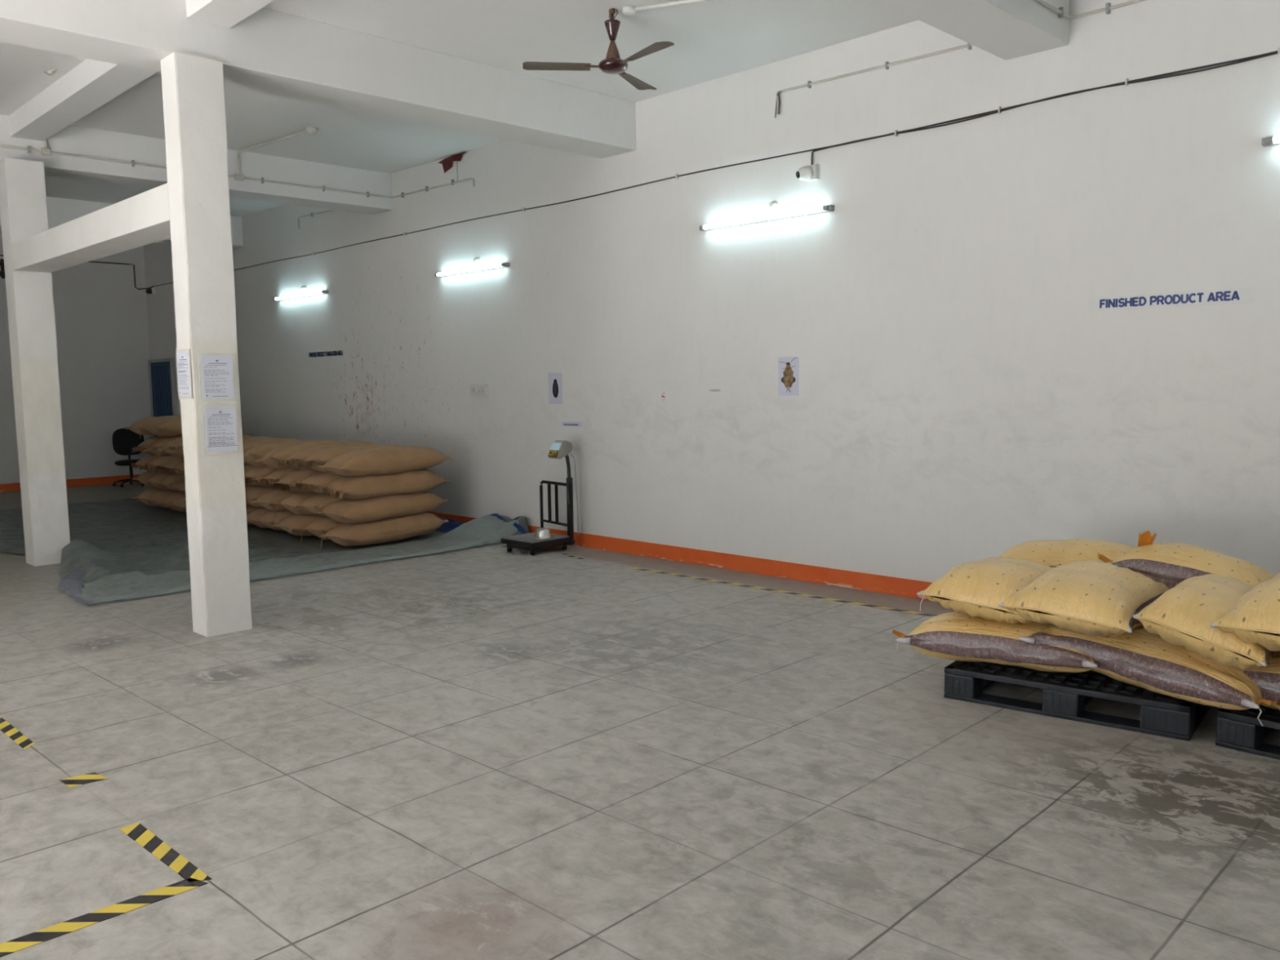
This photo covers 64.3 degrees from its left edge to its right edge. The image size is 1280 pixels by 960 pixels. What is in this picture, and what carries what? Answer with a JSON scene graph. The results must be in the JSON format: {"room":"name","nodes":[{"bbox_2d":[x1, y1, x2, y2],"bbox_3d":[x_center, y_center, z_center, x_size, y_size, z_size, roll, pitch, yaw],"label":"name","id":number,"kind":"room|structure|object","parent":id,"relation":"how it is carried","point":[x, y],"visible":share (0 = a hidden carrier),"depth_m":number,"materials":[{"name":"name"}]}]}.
{"room":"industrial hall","nodes":[
{"label":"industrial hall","id":0,"kind":"room"},
{"bbox_2d":[0,157,70,566],"bbox_3d":[-5.569,-1.047,9.380,0.315,3.655,0.295,-6,8,-45],"label":"column","id":1,"kind":"structure","parent":0,"point":[24,215],"depth_m":9.28,"materials":[{"name":"paint"}]},
{"bbox_2d":[0,234,152,484],"bbox_3d":[-12.395,-1.609,14.104,10.675,4.070,0.200,-6,8,-45],"label":"wall","id":2,"kind":"structure","parent":0,"point":[101,317],"depth_m":17.15,"materials":[{"name":"paint"}]},
{"bbox_2d":[0,474,140,492],"bbox_3d":[-12.295,0.359,14.214,10.663,0.130,0.012,-6,8,-45],"label":"baseboard","id":3,"kind":"structure","parent":2,"relation":"attached to","point":[100,480],"depth_m":17.14,"materials":[{"name":"orange paint"}]},
{"bbox_2d":[0,254,154,289],"bbox_3d":[-9.223,-3.406,16.688,2.274,0.439,0.422,-6,8,-45],"label":"cable","id":4,"kind":"object","parent":2,"relation":"attached to","point":[0,255],"visible":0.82,"depth_m":17.39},
{"bbox_2d":[11,182,170,272],"bbox_3d":[-4.190,-1.890,7.887,0.302,0.233,3.670,-6,8,-45],"label":"beam","id":5,"kind":"structure","parent":0,"point":[140,220],"depth_m":7.57,"materials":[{"name":"paint"}]},
{"bbox_2d":[160,52,252,636],"bbox_3d":[-2.799,-0.821,6.599,0.304,3.655,0.240,-6,8,-45],"label":"column","id":6,"kind":"structure","parent":0,"point":[193,86],"depth_m":6.49,"materials":[{"name":"paint"}]},
{"bbox_2d":[175,348,192,398],"bbox_3d":[-2.910,-0.675,6.499,0.008,0.313,0.218,-6,8,-45],"label":"notice","id":7,"kind":"object","parent":6,"relation":"attached to","point":[183,356],"visible":1,"depth_m":6.49,"materials":[{"name":"paper"}]},
{"bbox_2d":[197,352,235,401],"bbox_3d":[-2.706,-0.658,6.524,0.228,0.308,0.008,-6,8,-45],"label":"notice","id":8,"kind":"object","parent":6,"relation":"attached to","point":[215,370],"visible":1,"depth_m":6.52,"materials":[{"name":"paper"}]},
{"bbox_2d":[201,404,239,455],"bbox_3d":[-2.698,-0.327,6.559,0.225,0.321,0.008,-6,8,-45],"label":"notice","id":9,"kind":"object","parent":6,"relation":"attached to","point":[220,421],"visible":1,"depth_m":6.55,"materials":[{"name":"paper"}]},
{"bbox_2d":[186,0,275,27],"bbox_3d":[-1.505,-2.865,5.186,0.270,0.185,3.431,-6,8,-45],"label":"beam","id":10,"kind":"structure","parent":0,"point":[224,13],"depth_m":6.21,"materials":[{"name":"paint"}]},
{"bbox_2d":[0,0,918,234],"bbox_3d":[-4.559,-3.054,6.029,11.075,0.120,22.500,-6,8,-45],"label":"ceiling","id":11,"kind":"structure","parent":0,"point":[713,39],"depth_m":7.66,"materials":[{"name":"paint"}]},
{"bbox_2d":[8,58,156,141],"bbox_3d":[-4.310,-3.093,7.994,0.270,0.185,3.610,-6,8,-45],"label":"beam","id":12,"kind":"structure","parent":11,"relation":"attached to","point":[91,84],"depth_m":8.11,"materials":[{"name":"paint"}]},
{"bbox_2d":[522,8,674,90],"bbox_3d":[-0.089,-2.923,6.751,1.075,0.410,1.019,-6,8,-45],"label":"ceiling fan","id":13,"kind":"object","parent":11,"relation":"hanging from","point":[612,64],"visible":1,"depth_m":6.76,"materials":[{"name":"brown metal"}]},
{"bbox_2d":[622,0,711,15],"bbox_3d":[0.375,-3.100,6.585,1.047,0.040,0.090,1,6,21],"label":"conduit","id":14,"kind":"object","parent":11,"relation":"attached to","point":[628,10],"visible":1,"depth_m":6.69,"materials":[{"name":"white plastic"}]},
{"bbox_2d":[0,481,1279,959],"bbox_3d":[-4.497,1.107,6.429,11.075,0.100,22.500,-6,8,-45],"label":"floor","id":15,"kind":"structure","parent":0,"point":[492,752],"depth_m":4.04,"materials":[{"name":"tile"}]},
{"bbox_2d":[0,716,35,749],"bbox_3d":[-3.277,1.164,5.111,1.490,0.002,0.060,4,8,44],"label":"tape","id":16,"kind":"object","parent":15,"relation":"on","point":[6,727],"visible":1,"depth_m":4.76,"materials":[{"name":"plastic"}]},
{"bbox_2d":[59,772,107,787],"bbox_3d":[-2.298,1.236,4.208,0.145,0.002,0.135,-6,8,-45],"label":"tape","id":17,"kind":"object","parent":15,"relation":"on","point":[81,780],"visible":1,"depth_m":4.20,"materials":[{"name":"plastic"}]},
{"bbox_2d":[0,877,207,957],"bbox_3d":[-2.075,1.378,2.694,1.825,0.002,0.085,-6,8,-45],"label":"tape","id":18,"kind":"object","parent":15,"relation":"on","point":[39,936],"visible":1,"depth_m":3.11,"materials":[{"name":"plastic"}]},
{"bbox_2d":[112,428,144,487],"bbox_3d":[-8.501,-0.381,16.994,0.572,0.957,0.547,-4,6,-30],"label":"office chair","id":19,"kind":"object","parent":15,"relation":"on","point":[123,440],"visible":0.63,"depth_m":17.06,"materials":[{"name":"black fabric"}]},
{"bbox_2d":[119,822,211,882],"bbox_3d":[-1.655,1.291,3.533,0.640,0.002,0.070,4,8,44],"label":"tape","id":20,"kind":"object","parent":15,"relation":"on","point":[136,832],"visible":1,"depth_m":3.53,"materials":[{"name":"plastic"}]},
{"bbox_2d":[0,497,529,606],"bbox_3d":[-5.446,0.449,11.573,4.651,0.254,7.922,-6,8,-45],"label":"tarpaulin","id":21,"kind":"object","parent":15,"relation":"on","point":[117,551],"visible":0.63,"depth_m":9.92,"materials":[{"name":"plastic"}]},
{"bbox_2d":[131,488,163,506],"bbox_3d":[-6.287,0.199,14.081,0.516,0.287,1.272,4,8,44],"label":"sack","id":22,"kind":"object","parent":21,"relation":"on","point":[148,494],"visible":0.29,"depth_m":13.71,"materials":[{"name":"fabric"}]},
{"bbox_2d":[132,471,163,487],"bbox_3d":[-6.285,-0.038,14.110,1.287,0.282,0.508,-6,7,-41],"label":"sack","id":23,"kind":"object","parent":22,"relation":"on","point":[147,475],"visible":0.18,"depth_m":13.72,"materials":[{"name":"fabric"}]},
{"bbox_2d":[131,454,159,471],"bbox_3d":[-6.308,-0.265,14.040,0.508,0.285,1.215,5,8,44],"label":"sack","id":24,"kind":"object","parent":23,"relation":"on","point":[140,464],"visible":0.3,"depth_m":13.65,"materials":[{"name":"fabric"}]},
{"bbox_2d":[131,435,168,454],"bbox_3d":[-6.309,-0.498,14.063,1.244,0.292,0.518,-6,7,-42],"label":"sack","id":25,"kind":"object","parent":24,"relation":"on","point":[145,445],"visible":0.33,"depth_m":13.66,"materials":[{"name":"fabric"}]},
{"bbox_2d":[123,415,181,435],"bbox_3d":[-6.336,-0.747,14.002,0.507,0.286,1.308,4,7,40],"label":"sack","id":26,"kind":"object","parent":25,"relation":"on","point":[134,427],"visible":0.29,"depth_m":13.60,"materials":[{"name":"fabric"}]},
{"bbox_2d":[145,489,181,507],"bbox_3d":[-5.967,0.220,13.782,1.284,0.282,0.506,-6,7,-42],"label":"sack","id":27,"kind":"object","parent":21,"relation":"on","point":[161,495],"visible":0.2,"depth_m":13.40,"materials":[{"name":"fabric"}]},
{"bbox_2d":[142,472,174,491],"bbox_3d":[-5.964,-0.006,13.731,1.277,0.272,0.516,-6,8,-44],"label":"sack","id":28,"kind":"object","parent":27,"relation":"on","point":[162,477],"visible":0.2,"depth_m":13.35,"materials":[{"name":"fabric"}]},
{"bbox_2d":[144,454,177,472],"bbox_3d":[-5.958,-0.238,13.709,1.244,0.273,0.520,-6,7,-42],"label":"sack","id":29,"kind":"object","parent":28,"relation":"on","point":[153,464],"visible":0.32,"depth_m":13.34,"materials":[{"name":"fabric"}]},
{"bbox_2d":[142,435,182,456],"bbox_3d":[-5.956,-0.474,13.747,1.308,0.308,0.500,-6,8,-44],"label":"sack","id":30,"kind":"object","parent":29,"relation":"on","point":[161,443],"visible":0.23,"depth_m":13.34,"materials":[{"name":"fabric"}]},
{"bbox_2d":[138,417,244,438],"bbox_3d":[-5.984,-0.715,13.641,0.516,0.274,1.276,3,7,37],"label":"sack","id":31,"kind":"object","parent":30,"relation":"on","point":[164,427],"visible":0.34,"depth_m":13.22,"materials":[{"name":"fabric"}]},
{"bbox_2d":[157,492,185,511],"bbox_3d":[-5.621,0.247,13.434,1.287,0.275,0.508,-6,7,-42],"label":"sack","id":32,"kind":"object","parent":21,"relation":"on","point":[175,498],"visible":0.23,"depth_m":13.07,"materials":[{"name":"fabric"}]},
{"bbox_2d":[157,474,184,492],"bbox_3d":[-5.612,0.018,13.425,1.283,0.280,0.506,-6,8,-43],"label":"sack","id":33,"kind":"object","parent":32,"relation":"on","point":[173,480],"visible":0.2,"depth_m":13.03,"materials":[{"name":"fabric"}]},
{"bbox_2d":[156,457,184,475],"bbox_3d":[-5.631,-0.208,13.339,0.508,0.271,1.216,4,8,43],"label":"sack","id":34,"kind":"object","parent":33,"relation":"on","point":[173,463],"visible":0.19,"depth_m":12.96,"materials":[{"name":"fabric"}]},
{"bbox_2d":[156,434,253,460],"bbox_3d":[-5.612,-0.438,13.369,1.276,0.292,0.512,-6,8,-45],"label":"sack","id":35,"kind":"object","parent":34,"relation":"on","point":[171,446],"visible":0.21,"depth_m":13.01,"materials":[{"name":"fabric"}]},
{"bbox_2d":[169,497,186,512],"bbox_3d":[-5.293,0.276,13.096,1.308,0.276,0.507,-6,8,-43],"label":"sack","id":36,"kind":"object","parent":21,"relation":"on","point":[181,504],"visible":0.09,"depth_m":12.76,"materials":[{"name":"fabric"}]},
{"bbox_2d":[170,480,185,493],"bbox_3d":[-5.277,0.043,13.092,0.509,0.278,1.307,4,8,44],"label":"sack","id":37,"kind":"object","parent":36,"relation":"on","point":[180,486],"visible":0.12,"depth_m":12.76,"materials":[{"name":"fabric"}]},
{"bbox_2d":[169,462,184,475],"bbox_3d":[-5.309,-0.181,13.023,0.522,0.276,1.244,4,7,42],"label":"sack","id":38,"kind":"object","parent":37,"relation":"on","point":[179,468],"visible":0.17,"depth_m":12.65,"materials":[{"name":"fabric"}]},
{"bbox_2d":[168,435,259,457],"bbox_3d":[-5.306,-0.418,13.061,1.283,0.302,0.500,-6,7,-43],"label":"sack","id":39,"kind":"object","parent":38,"relation":"on","point":[179,450],"visible":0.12,"depth_m":12.75,"materials":[{"name":"fabric"}]},
{"bbox_2d":[245,505,263,524],"bbox_3d":[-4.263,0.358,12.086,1.289,0.272,0.510,-6,8,-43],"label":"sack","id":40,"kind":"object","parent":21,"relation":"on","point":[250,509],"visible":0.03,"depth_m":11.67,"materials":[{"name":"fabric"}]},
{"bbox_2d":[244,484,260,506],"bbox_3d":[-4.275,0.129,12.045,0.507,0.279,1.307,4,8,44],"label":"sack","id":41,"kind":"object","parent":40,"relation":"on","point":[247,487],"visible":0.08,"depth_m":11.66,"materials":[{"name":"fabric"}]},
{"bbox_2d":[244,464,254,484],"bbox_3d":[-4.252,-0.104,12.038,1.215,0.290,0.508,-6,7,-42],"label":"sack","id":42,"kind":"object","parent":41,"relation":"on","point":[246,467],"visible":0.06,"depth_m":11.66,"materials":[{"name":"fabric"}]},
{"bbox_2d":[242,439,304,464],"bbox_3d":[-4.290,-0.333,12.021,1.309,0.301,0.510,-6,7,-43],"label":"sack","id":43,"kind":"object","parent":42,"relation":"on","point":[246,446],"visible":0.06,"depth_m":11.73,"materials":[{"name":"fabric"}]},
{"bbox_2d":[246,506,272,528],"bbox_3d":[-3.917,0.388,11.745,0.516,0.287,1.272,4,8,43],"label":"sack","id":44,"kind":"object","parent":21,"relation":"on","point":[258,513],"visible":0.16,"depth_m":11.37,"materials":[{"name":"fabric"}]},
{"bbox_2d":[244,485,279,507],"bbox_3d":[-3.949,0.162,11.685,0.526,0.287,1.280,3,6,43],"label":"sack","id":45,"kind":"object","parent":44,"relation":"on","point":[254,494],"visible":0.2,"depth_m":11.29,"materials":[{"name":"fabric"}]},
{"bbox_2d":[244,465,279,486],"bbox_3d":[-3.935,-0.073,11.669,1.244,0.272,0.520,-6,7,-43],"label":"sack","id":46,"kind":"object","parent":45,"relation":"on","point":[251,475],"visible":0.26,"depth_m":11.27,"materials":[{"name":"fabric"}]},
{"bbox_2d":[243,439,340,466],"bbox_3d":[-3.952,-0.296,11.689,1.275,0.312,0.506,-6,8,-44],"label":"sack","id":47,"kind":"object","parent":46,"relation":"on","point":[256,453],"visible":0.31,"depth_m":11.33,"materials":[{"name":"fabric"}]},
{"bbox_2d":[253,511,295,530],"bbox_3d":[-3.615,0.415,11.403,1.284,0.283,0.506,-6,8,-45],"label":"sack","id":48,"kind":"object","parent":21,"relation":"on","point":[268,519],"visible":0.27,"depth_m":11.00,"materials":[{"name":"fabric"}]},
{"bbox_2d":[250,488,297,511],"bbox_3d":[-3.617,0.185,11.356,0.507,0.281,1.308,4,8,43],"label":"sack","id":49,"kind":"object","parent":48,"relation":"on","point":[267,500],"visible":0.32,"depth_m":10.94,"materials":[{"name":"fabric"}]},
{"bbox_2d":[257,466,300,485],"bbox_3d":[-3.593,-0.050,11.366,1.217,0.277,0.510,-6,8,-43],"label":"sack","id":50,"kind":"object","parent":49,"relation":"on","point":[276,476],"visible":0.25,"depth_m":10.98,"materials":[{"name":"fabric"}]},
{"bbox_2d":[254,440,364,468],"bbox_3d":[-3.585,-0.284,11.375,1.284,0.294,0.501,-6,7,-42],"label":"sack","id":51,"kind":"object","parent":50,"relation":"on","point":[271,459],"visible":0.44,"depth_m":11.03,"materials":[{"name":"fabric"}]},
{"bbox_2d":[272,514,324,536],"bbox_3d":[-3.272,0.441,11.070,0.507,0.279,1.308,5,8,45],"label":"sack","id":52,"kind":"object","parent":21,"relation":"on","point":[292,524],"visible":0.28,"depth_m":10.66,"materials":[{"name":"fabric"}]},
{"bbox_2d":[273,492,319,517],"bbox_3d":[-3.264,0.214,11.001,0.516,0.274,1.273,4,7,42],"label":"sack","id":53,"kind":"object","parent":52,"relation":"on","point":[290,503],"visible":0.28,"depth_m":10.61,"materials":[{"name":"fabric"}]},
{"bbox_2d":[272,469,321,493],"bbox_3d":[-3.291,-0.014,10.994,1.244,0.277,0.521,-6,7,-42],"label":"sack","id":54,"kind":"object","parent":53,"relation":"on","point":[287,482],"visible":0.33,"depth_m":10.62,"materials":[{"name":"fabric"}]},
{"bbox_2d":[278,442,381,470],"bbox_3d":[-3.243,-0.255,11.026,1.216,0.288,0.505,-6,7,-41],"label":"sack","id":55,"kind":"object","parent":54,"relation":"on","point":[300,455],"visible":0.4,"depth_m":10.70,"materials":[{"name":"fabric"}]},
{"bbox_2d":[299,516,344,542],"bbox_3d":[-2.904,0.471,10.745,0.516,0.276,1.276,5,8,44],"label":"sack","id":56,"kind":"object","parent":21,"relation":"on","point":[322,526],"visible":0.21,"depth_m":10.35,"materials":[{"name":"fabric"}]},
{"bbox_2d":[295,493,345,516],"bbox_3d":[-2.914,0.238,10.712,1.283,0.283,0.506,-6,8,-43],"label":"sack","id":57,"kind":"object","parent":56,"relation":"on","point":[319,502],"visible":0.2,"depth_m":10.32,"materials":[{"name":"fabric"}]},
{"bbox_2d":[295,471,343,494],"bbox_3d":[-2.954,0.007,10.678,0.509,0.277,1.214,4,6,44],"label":"sack","id":58,"kind":"object","parent":57,"relation":"on","point":[315,482],"visible":0.34,"depth_m":10.27,"materials":[{"name":"fabric"}]},
{"bbox_2d":[297,444,398,471],"bbox_3d":[-2.925,-0.227,10.675,1.244,0.288,0.517,-6,8,-43],"label":"sack","id":59,"kind":"object","parent":58,"relation":"on","point":[313,461],"visible":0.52,"depth_m":10.32,"materials":[{"name":"fabric"}]},
{"bbox_2d":[318,512,448,548],"bbox_3d":[-2.594,0.502,10.380,0.516,0.297,1.272,4,7,43],"label":"sack","id":60,"kind":"object","parent":21,"relation":"on","point":[392,529],"visible":0.93,"depth_m":10.11,"materials":[{"name":"fabric"}]},
{"bbox_2d":[315,491,448,523],"bbox_3d":[-2.598,0.268,10.344,0.505,0.276,1.282,5,9,42],"label":"sack","id":61,"kind":"object","parent":60,"relation":"on","point":[345,510],"visible":0.9,"depth_m":10.07,"materials":[{"name":"fabric"}]},
{"bbox_2d":[321,468,449,499],"bbox_3d":[-2.577,0.036,10.358,0.523,0.280,1.251,4,7,43],"label":"sack","id":62,"kind":"object","parent":61,"relation":"on","point":[365,486],"visible":0.91,"depth_m":10.11,"materials":[{"name":"fabric"}]},
{"bbox_2d":[317,445,452,476],"bbox_3d":[-2.569,-0.202,10.333,0.507,0.277,1.308,4,8,44],"label":"sack","id":63,"kind":"object","parent":62,"relation":"on","point":[397,459],"visible":1,"depth_m":10.08,"materials":[{"name":"fabric"}]},
{"bbox_2d":[435,516,465,533],"bbox_3d":[-2.115,0.477,11.271,0.400,0.127,1.450,-6,8,-45],"label":"sheet","id":64,"kind":"object","parent":21,"relation":"on","point":[451,524],"visible":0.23,"depth_m":11.07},
{"bbox_2d":[501,440,578,555],"bbox_3d":[-0.959,0.154,9.733,0.510,1.059,0.560,4,8,43],"label":"scale","id":65,"kind":"object","parent":15,"relation":"on","point":[559,449],"visible":0.94,"depth_m":9.73,"materials":[{"name":"black metal"}]},
{"bbox_2d":[533,527,552,539],"bbox_3d":[-0.921,0.502,9.668,0.191,0.092,0.191,-6,8,-45],"label":"steel bowl","id":66,"kind":"object","parent":65,"relation":"on","point":[540,533],"visible":1,"depth_m":9.61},
{"bbox_2d":[629,567,936,617],"bbox_3d":[1.096,0.849,7.712,3.251,0.002,0.050,4,8,43],"label":"tape","id":67,"kind":"object","parent":15,"relation":"on","point":[646,570],"visible":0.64,"depth_m":7.67,"materials":[{"name":"plastic"}]},
{"bbox_2d":[943,660,1210,741],"bbox_3d":[2.294,0.994,5.214,1.100,0.155,1.103,3,7,37],"label":"pallet","id":68,"kind":"object","parent":15,"relation":"on","point":[1065,695],"visible":0.44,"depth_m":4.79,"materials":[{"name":"plastic"}]},
{"bbox_2d":[892,611,1097,672],"bbox_3d":[1.824,0.798,5.093,0.998,0.267,0.572,3,7,37],"label":"bag","id":69,"kind":"object","parent":68,"relation":"on","point":[955,636],"visible":0.71,"depth_m":4.94,"materials":[{"name":"fabric"}]},
{"bbox_2d":[916,556,1053,623],"bbox_3d":[1.875,0.557,5.215,0.599,0.303,0.906,3,7,38],"label":"bag","id":70,"kind":"object","parent":69,"relation":"on","point":[975,588],"visible":0.66,"depth_m":4.98,"materials":[{"name":"fabric"}]},
{"bbox_2d":[1019,622,1278,726],"bbox_3d":[2.364,0.822,4.646,0.569,0.302,1.070,-6,7,-43],"label":"bag","id":71,"kind":"object","parent":68,"relation":"on","point":[1141,658],"visible":0.65,"depth_m":4.45,"materials":[{"name":"fabric"}]},
{"bbox_2d":[998,560,1168,636],"bbox_3d":[2.132,0.549,4.795,0.568,0.283,0.885,4,7,40],"label":"bag","id":72,"kind":"object","parent":71,"relation":"on","point":[1072,596],"visible":0.88,"depth_m":4.55,"materials":[{"name":"fabric"}]},
{"bbox_2d":[1133,573,1278,671],"bbox_3d":[2.548,0.604,4.490,0.494,0.343,0.909,4,7,39],"label":"bag","id":73,"kind":"object","parent":71,"relation":"on","point":[1184,615],"visible":0.78,"depth_m":4.23,"materials":[{"name":"fabric"}]},
{"bbox_3d":[2.335,0.747,5.537,0.955,0.254,0.572,3,7,37],"label":"bag","id":74,"kind":"object","parent":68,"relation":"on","visible":0},
{"bbox_2d":[999,538,1133,567],"bbox_3d":[2.397,0.467,5.635,0.825,0.283,0.577,4,7,40],"label":"bag","id":75,"kind":"object","parent":74,"relation":"on","point":[1054,553],"visible":0.38,"depth_m":5.51,"materials":[{"name":"fabric"}]},
{"bbox_3d":[3.000,0.797,4.903,0.955,0.256,0.575,4,7,41],"label":"bag","id":76,"kind":"object","parent":68,"relation":"on","visible":0},
{"bbox_2d":[1097,530,1274,589],"bbox_3d":[2.737,0.442,5.056,0.614,0.374,0.772,-6,7,-41],"label":"bag","id":77,"kind":"object","parent":76,"relation":"on","point":[1170,564],"visible":0.48,"depth_m":4.95,"materials":[{"name":"fabric"}]},
{"bbox_2d":[1215,705,1279,759],"bbox_3d":[3.261,1.061,4.372,1.103,0.155,1.100,-6,8,-43],"label":"pallet","id":78,"kind":"object","parent":15,"relation":"on","point":[1237,730],"visible":0.76,"depth_m":4.33,"materials":[{"name":"plastic"}]},
{"bbox_2d":[1237,650,1279,710],"bbox_3d":[2.932,0.863,4.245,0.975,0.264,0.571,4,8,43],"label":"bag","id":79,"kind":"object","parent":78,"relation":"on","point":[1267,678],"visible":0.21,"depth_m":4.25,"materials":[{"name":"fabric"}]},
{"bbox_2d":[1210,574,1279,651],"bbox_3d":[2.785,0.548,4.208,0.575,0.308,0.906,4,7,41],"label":"bag","id":80,"kind":"object","parent":79,"relation":"on","point":[1258,610],"visible":1,"depth_m":4.02,"materials":[{"name":"fabric"}]},
{"bbox_2d":[142,0,1279,582],"bbox_3d":[-0.675,-1.393,10.043,0.200,4.070,22.500,-6,8,-45],"label":"wall","id":81,"kind":"structure","parent":0,"point":[962,398],"depth_m":7.60,"materials":[{"name":"paint"}]},
{"bbox_2d":[0,196,243,248],"bbox_3d":[-9.709,-3.207,11.214,10.675,0.415,0.430,-6,8,-45],"label":"beam","id":82,"kind":"structure","parent":81,"relation":"attached to","point":[60,211],"depth_m":13.25,"materials":[{"name":"paint"}]},
{"bbox_2d":[147,358,177,437],"bbox_3d":[-8.179,-1.006,17.431,0.129,2.110,1.040,-6,8,-45],"label":"door","id":83,"kind":"structure","parent":81,"relation":"in","point":[161,371],"depth_m":17.35,"materials":[{"name":"blue paint"}]},
{"bbox_2d":[0,114,392,213],"bbox_3d":[-6.837,-2.973,8.339,10.675,0.415,0.430,-6,8,-45],"label":"beam","id":84,"kind":"structure","parent":81,"relation":"attached to","point":[72,140],"depth_m":10.59,"materials":[{"name":"paint"}]},
{"bbox_2d":[0,126,475,198],"bbox_3d":[-6.105,-2.931,7.604,10.675,0.381,1.647,-6,8,-45],"label":"conduit","id":85,"kind":"object","parent":81,"relation":"attached to","point":[310,130],"visible":0.92,"depth_m":10.40,"materials":[{"name":"grey plastic"}]},
{"bbox_2d":[273,285,328,300],"bbox_3d":[-4.559,-2.525,13.647,0.072,0.149,1.440,-6,8,-45],"label":"tube light","id":86,"kind":"object","parent":81,"relation":"attached to","point":[304,287],"visible":1,"depth_m":13.56,"materials":[{"name":"white plastic"}]},
{"bbox_2d":[0,0,635,158],"bbox_3d":[-3.978,-2.741,5.477,10.675,0.415,0.455,-6,8,-45],"label":"beam","id":87,"kind":"structure","parent":81,"relation":"attached to","point":[268,51],"depth_m":7.09,"materials":[{"name":"paint"}]},
{"bbox_2d":[308,349,343,358],"bbox_3d":[-4.120,-1.654,13.348,0.004,0.090,0.940,-6,8,-45],"label":"wall sign","id":88,"kind":"object","parent":81,"relation":"attached to","point":[334,353],"visible":1,"depth_m":13.34,"materials":[{"name":"plastic"}]},
{"bbox_2d":[437,151,466,183],"bbox_3d":[-2.019,-3.352,10.992,0.066,0.309,0.561,-6,8,-45],"label":"scrap","id":89,"kind":"object","parent":81,"relation":"attached to","point":[446,163],"visible":1,"depth_m":11.02,"materials":[{"name":"red plastic"}]},
{"bbox_2d":[434,257,510,276],"bbox_3d":[-1.818,-2.302,10.903,0.072,0.149,1.290,-6,8,-45],"label":"tube light","id":90,"kind":"object","parent":81,"relation":"attached to","point":[477,260],"visible":1,"depth_m":10.82,"materials":[{"name":"white plastic"}]},
{"bbox_2d":[470,383,488,395],"bbox_3d":[-1.734,-0.974,10.974,0.060,0.116,0.270,-6,8,-45],"label":"switch box","id":91,"kind":"object","parent":81,"relation":"attached to","point":[475,389],"visible":1,"depth_m":10.94,"materials":[{"name":"white plastic"}]},
{"bbox_2d":[548,372,563,404],"bbox_3d":[-0.839,-0.910,10.117,0.004,0.310,0.214,-6,8,-45],"label":"poster","id":92,"kind":"object","parent":81,"relation":"attached to","point":[555,380],"visible":1,"depth_m":10.11,"materials":[{"name":"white paper"}]},
{"bbox_2d":[552,378,558,397],"bbox_3d":[-0.840,-0.909,10.117,0.001,0.185,0.092,-6,8,-45],"label":"print","id":93,"kind":"object","parent":92,"relation":"attached to","point":[555,381],"depth_m":10.11},
{"bbox_2d":[425,511,932,600],"bbox_3d":[-0.721,0.575,10.158,0.012,0.134,22.100,-6,8,-45],"label":"baseboard","id":94,"kind":"structure","parent":81,"relation":"attached to","point":[896,586],"depth_m":8.49,"materials":[{"name":"orange paint"}]},
{"bbox_2d":[154,47,1279,286],"bbox_3d":[-1.316,-2.729,10.378,0.030,0.060,19.770,-6,8,-45],"label":"cable","id":95,"kind":"object","parent":81,"relation":"attached to","point":[1126,82],"visible":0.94,"depth_m":6.91,"materials":[{"name":"black plastic"}]},
{"bbox_2d":[699,200,834,231],"bbox_3d":[0.972,-2.134,8.104,0.072,0.149,1.320,-6,8,-45],"label":"tube light","id":96,"kind":"object","parent":81,"relation":"attached to","point":[774,205],"visible":1,"depth_m":8.02,"materials":[{"name":"white plastic"}]},
{"bbox_2d":[777,356,798,395],"bbox_3d":[1.177,-0.823,8.089,0.007,0.305,0.200,-6,8,-45],"label":"poster","id":97,"kind":"object","parent":81,"relation":"attached to","point":[788,366],"visible":1,"depth_m":8.09,"materials":[{"name":"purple paper"}]},
{"bbox_2d":[795,148,819,181],"bbox_3d":[1.263,-2.393,7.727,0.147,0.240,0.138,-6,8,-45],"label":"camera","id":98,"kind":"object","parent":81,"relation":"attached to","point":[811,172],"visible":1,"depth_m":7.71,"materials":[{"name":"white plastic"}]},
{"bbox_2d":[774,42,973,117],"bbox_3d":[1.718,-2.882,7.297,0.030,0.210,1.874,-6,8,-45],"label":"conduit","id":99,"kind":"object","parent":81,"relation":"attached to","point":[968,46],"visible":0.87,"depth_m":7.35,"materials":[{"name":"grey plastic"}]},
{"bbox_2d":[875,0,1069,60],"bbox_3d":[-1.251,-2.519,2.748,10.675,0.415,0.412,-6,8,-45],"label":"beam","id":100,"kind":"structure","parent":81,"relation":"attached to","point":[1006,29],"depth_m":6.01,"materials":[{"name":"paint"}]},
{"bbox_2d":[1035,0,1146,18],"bbox_3d":[2.320,-2.723,4.874,2.600,0.060,1.600,-6,8,-45],"label":"conduit","id":101,"kind":"object","parent":81,"relation":"attached to","point":[1060,11],"visible":1,"depth_m":6.17,"materials":[{"name":"grey plastic"}]},
{"bbox_2d":[1088,286,1254,311],"bbox_3d":[3.144,-1.073,6.076,0.004,0.094,0.920,-6,8,-45],"label":"wall sign","id":102,"kind":"object","parent":81,"relation":"attached to","point":[1242,295],"visible":1,"depth_m":6.05,"materials":[{"name":"plastic"}]},
{"bbox_2d":[1261,135,1279,146],"bbox_3d":[3.893,-1.887,5.181,0.072,0.149,1.280,-6,8,-45],"label":"tube light","id":103,"kind":"object","parent":81,"relation":"attached to","point":[1271,140],"visible":1,"depth_m":5.59,"materials":[{"name":"white plastic"}]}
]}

